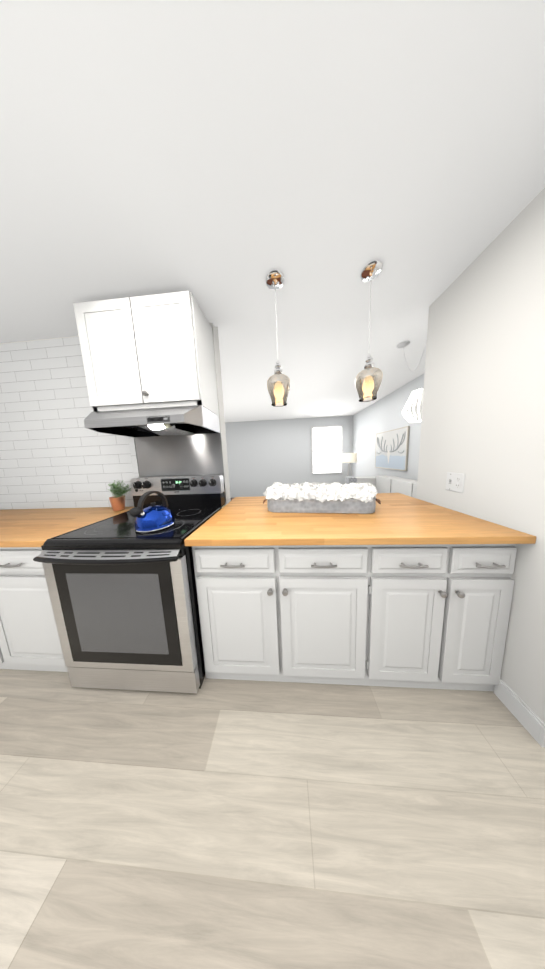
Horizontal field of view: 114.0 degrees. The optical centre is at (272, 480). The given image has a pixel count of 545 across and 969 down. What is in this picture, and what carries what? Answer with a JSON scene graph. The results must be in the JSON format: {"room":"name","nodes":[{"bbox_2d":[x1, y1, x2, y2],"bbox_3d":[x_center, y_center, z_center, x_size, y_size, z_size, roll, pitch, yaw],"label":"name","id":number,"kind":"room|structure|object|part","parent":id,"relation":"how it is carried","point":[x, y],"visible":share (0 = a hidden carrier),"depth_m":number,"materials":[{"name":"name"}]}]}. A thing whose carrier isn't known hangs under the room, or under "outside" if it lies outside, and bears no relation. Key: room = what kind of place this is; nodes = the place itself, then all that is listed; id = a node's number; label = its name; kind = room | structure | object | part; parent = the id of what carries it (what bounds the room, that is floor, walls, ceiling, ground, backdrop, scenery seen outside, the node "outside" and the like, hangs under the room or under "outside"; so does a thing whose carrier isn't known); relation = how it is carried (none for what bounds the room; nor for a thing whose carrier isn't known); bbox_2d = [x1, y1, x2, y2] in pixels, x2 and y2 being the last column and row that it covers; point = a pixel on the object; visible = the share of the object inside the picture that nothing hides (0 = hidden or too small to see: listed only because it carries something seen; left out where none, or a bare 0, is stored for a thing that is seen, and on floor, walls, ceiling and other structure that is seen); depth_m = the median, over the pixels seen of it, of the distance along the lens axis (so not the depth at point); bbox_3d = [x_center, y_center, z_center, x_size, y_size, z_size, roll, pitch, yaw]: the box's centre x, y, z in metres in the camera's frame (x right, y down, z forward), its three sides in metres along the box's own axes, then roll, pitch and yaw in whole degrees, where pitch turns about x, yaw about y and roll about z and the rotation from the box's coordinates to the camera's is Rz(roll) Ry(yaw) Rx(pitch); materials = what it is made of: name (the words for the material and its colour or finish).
{"room":"kitchen","nodes":[
{"label":"kitchen","id":0,"kind":"room"},
{"bbox_2d":[0,323,230,509],"bbox_3d":[-1.990,-0.060,1.680,3.165,2.460,0.120,-2,8,4],"label":"wall","id":1,"kind":"structure","parent":0,"point":[220,400],"depth_m":1.49,"materials":[{"name":"white paint"}]},
{"bbox_2d":[0,337,133,508],"bbox_3d":[-2.417,-0.432,1.593,2.350,1.425,0.006,-2,8,4],"label":"wall tile","id":2,"kind":"structure","parent":1,"relation":"attached to","point":[55,452],"depth_m":1.56,"materials":[{"name":"white tile"}]},
{"bbox_2d":[128,437,139,477],"bbox_3d":[-1.221,-0.471,1.511,0.048,1.425,0.007,-2,8,4],"label":"wall tile","id":3,"kind":"structure","parent":1,"relation":"attached to","point":[134,457],"depth_m":1.54,"materials":[{"name":"white tile"}]},
{"bbox_2d":[73,291,218,415],"bbox_3d":[-0.842,-0.814,1.258,0.756,0.650,0.364,-2,8,4],"label":"upper cabinet","id":4,"kind":"object","parent":1,"relation":"attached to","point":[148,351],"visible":1,"depth_m":1.11,"materials":[{"name":"white wood"}]},
{"bbox_2d":[84,405,219,437],"bbox_3d":[-0.828,-0.415,1.270,0.756,0.139,0.438,-2,8,4],"label":"range hood","id":5,"kind":"object","parent":1,"relation":"attached to","point":[174,421],"visible":1,"depth_m":1.14,"materials":[{"name":"silver metal"}]},
{"bbox_2d":[134,433,225,501],"bbox_3d":[-0.799,-0.086,1.537,0.762,0.591,0.004,-2,8,4],"label":"backsplash","id":6,"kind":"structure","parent":1,"relation":"attached to","point":[194,454],"depth_m":1.52,"materials":[{"name":"silver metal"}]},
{"bbox_2d":[0,669,544,968],"bbox_3d":[-1.198,1.400,0.006,4.880,0.060,3.720,-2,8,4],"label":"floor","id":7,"kind":"structure","parent":0,"point":[228,824],"depth_m":0.63,"materials":[{"name":"laminate"}]},
{"bbox_2d":[0,635,11,668],"bbox_3d":[-1.968,0.776,1.394,0.650,0.878,0.606,-2,8,4],"label":"base cabinet","id":8,"kind":"object","parent":7,"relation":"on","point":[4,664],"depth_m":1.12,"materials":[{"name":"white wood"}]},
{"bbox_2d":[0,547,67,671],"bbox_3d":[-1.469,0.760,1.360,0.598,0.878,0.606,-2,8,4],"label":"base cabinet","id":9,"kind":"object","parent":7,"relation":"on","point":[29,638],"depth_m":1.06,"materials":[{"name":"white wood"}]},
{"bbox_2d":[0,507,133,547],"bbox_3d":[-1.986,0.324,1.326,1.597,0.035,0.667,-2,8,4],"label":"countertop","id":10,"kind":"structure","parent":9,"relation":"on","point":[29,527],"depth_m":1.26,"materials":[{"name":"brown wood"}]},
{"bbox_2d":[108,480,130,510],"bbox_3d":[-1.285,0.125,1.482,0.150,0.258,0.174,-2,8,4],"label":"plant","id":11,"kind":"object","parent":10,"relation":"on","point":[117,500],"visible":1,"depth_m":1.46,"materials":[{"name":"green plant"}]},
{"bbox_2d":[33,474,224,692],"bbox_3d":[-0.801,0.595,1.234,0.769,1.181,0.745,-2,8,4],"label":"stove","id":12,"kind":"object","parent":7,"relation":"on","point":[123,596],"visible":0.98,"depth_m":0.94,"materials":[{"name":"silver metal"}]},
{"bbox_2d":[130,491,174,532],"bbox_3d":[-0.705,0.172,1.043,0.201,0.216,0.216,-2,8,4],"label":"kettle","id":13,"kind":"object","parent":12,"relation":"on","point":[152,518],"visible":1,"depth_m":0.99,"materials":[{"name":"blue metal"}]},
{"bbox_2d":[192,545,387,685],"bbox_3d":[0.091,0.709,1.252,0.991,0.878,0.606,-2,8,4],"label":"base cabinet","id":14,"kind":"object","parent":7,"relation":"on","point":[287,613],"depth_m":0.95,"materials":[{"name":"white wood"}]},
{"bbox_2d":[384,544,471,689],"bbox_3d":[0.710,0.689,1.210,0.501,0.878,0.606,-2,8,4],"label":"base cabinet","id":15,"kind":"object","parent":7,"relation":"on","point":[432,616],"depth_m":0.90,"materials":[{"name":"white wood"}]},
{"bbox_2d":[456,544,516,690],"bbox_3d":[1.018,0.679,1.189,0.369,0.878,0.606,-2,8,4],"label":"base cabinet","id":16,"kind":"object","parent":7,"relation":"on","point":[490,589],"depth_m":0.88,"materials":[{"name":"white wood"}]},
{"bbox_2d":[184,493,535,545],"bbox_3d":[0.390,0.228,1.300,1.609,0.035,0.945,-2,8,4],"label":"countertop","id":17,"kind":"structure","parent":16,"relation":"on","point":[397,519],"depth_m":0.95,"materials":[{"name":"brown wood"}]},
{"bbox_2d":[263,482,380,513],"bbox_3d":[0.326,0.114,1.255,0.802,0.207,0.258,-2,8,4],"label":"flower box","id":18,"kind":"object","parent":17,"relation":"on","point":[333,497],"visible":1,"depth_m":1.19,"materials":[{"name":"grey wood"}]},
{"bbox_2d":[0,0,544,342],"bbox_3d":[-1.302,-1.038,-0.354,4.880,0.167,3.643,-2,8,4],"label":"ceiling","id":19,"kind":"structure","parent":0,"point":[219,159],"depth_m":0.61,"materials":[{"name":"white paint"}]},
{"bbox_2d":[265,269,290,406],"bbox_3d":[0.030,-0.841,1.100,0.155,0.711,0.155,-2,8,4],"label":"pendant light","id":20,"kind":"object","parent":19,"relation":"hanging from","point":[278,384],"visible":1,"depth_m":1.08,"materials":[{"name":"clear glass"}]},
{"bbox_2d":[355,259,382,401],"bbox_3d":[0.587,-0.861,1.071,0.155,0.711,0.155,-2,8,4],"label":"pendant light","id":21,"kind":"object","parent":19,"relation":"hanging from","point":[368,379],"visible":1,"depth_m":1.05,"materials":[{"name":"clear glass"}]},
{"bbox_2d":[225,415,352,497],"bbox_3d":[-0.397,-0.666,5.783,5.820,2.460,0.100,-2,8,4],"label":"wall","id":22,"kind":"structure","parent":0,"point":[262,455],"depth_m":5.67,"materials":[{"name":"white paint"}]},
{"bbox_2d":[311,425,342,473],"bbox_3d":[1.704,-0.935,5.535,0.960,1.475,0.050,-2,8,4],"label":"living room window","id":23,"kind":"structure","parent":22,"relation":"in","point":[326,448],"depth_m":5.54,"materials":[{"name":"white"}]},
{"bbox_2d":[218,307,428,421],"bbox_3d":[-0.702,-1.386,1.687,5.820,0.060,7.850,-2,8,4],"label":"ceiling","id":24,"kind":"structure","parent":0,"point":[322,360],"depth_m":2.15,"materials":[{"name":"white paint"}]},
{"bbox_2d":[396,341,426,422],"bbox_3d":[1.561,-1.046,1.834,0.396,0.837,0.382,-2,8,4],"label":"pendant lamp","id":25,"kind":"object","parent":24,"relation":"hanging from","point":[412,411],"visible":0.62,"depth_m":1.83,"materials":[{"name":"white metal"}]},
{"bbox_2d":[342,453,356,476],"bbox_3d":[2.049,-0.054,4.735,0.368,1.321,0.386,-2,8,4],"label":"floor lamp","id":26,"kind":"object","parent":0,"point":[349,457],"visible":0.81,"depth_m":4.52,"materials":[{"name":"white"}]},
{"bbox_2d":[352,373,424,479],"bbox_3d":[2.305,-0.240,1.698,0.100,2.460,7.950,-2,8,4],"label":"wall","id":27,"kind":"structure","parent":0,"point":[371,421],"depth_m":3.75,"materials":[{"name":"white paint"}]},
{"bbox_2d":[375,426,409,470],"bbox_3d":[2.349,-0.606,3.557,0.042,0.765,1.050,-2,8,4],"label":"framed picture","id":28,"kind":"object","parent":27,"relation":"attached to","point":[391,449],"visible":1,"depth_m":3.42},
{"bbox_2d":[416,187,544,746],"bbox_3d":[1.131,0.132,-0.353,0.130,2.353,3.643,-2,8,4],"label":"wall","id":29,"kind":"structure","parent":0,"point":[483,420],"depth_m":0.88,"materials":[{"name":"white paint"}]},
{"bbox_3d":[1.172,0.014,1.143,0.014,0.122,0.120,-2,8,4],"label":"electrical outlet plate","id":30,"kind":"part","parent":29,"relation":"part of","materials":[{"name":"white plastic"}]},
{"bbox_3d":[-0.598,1.110,2.016,5.820,0.060,7.850,-2,8,4],"label":"floor","id":31,"kind":"structure","parent":0,"visible":0},
{"bbox_2d":[345,475,416,497],"bbox_3d":[1.869,0.445,2.676,0.896,0.878,1.858,-2,8,4],"label":"sofa","id":32,"kind":"object","parent":31,"relation":"on","point":[389,484],"visible":0.08,"depth_m":2.93,"materials":[{"name":"white fabric"}]},
{"bbox_2d":[345,476,356,497],"bbox_3d":[1.536,0.141,3.481,0.142,0.402,0.227,-2,8,4],"label":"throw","id":33,"kind":"object","parent":32,"relation":"on","point":[350,479],"depth_m":3.37,"materials":[{"name":"white fabric"}]}
]}

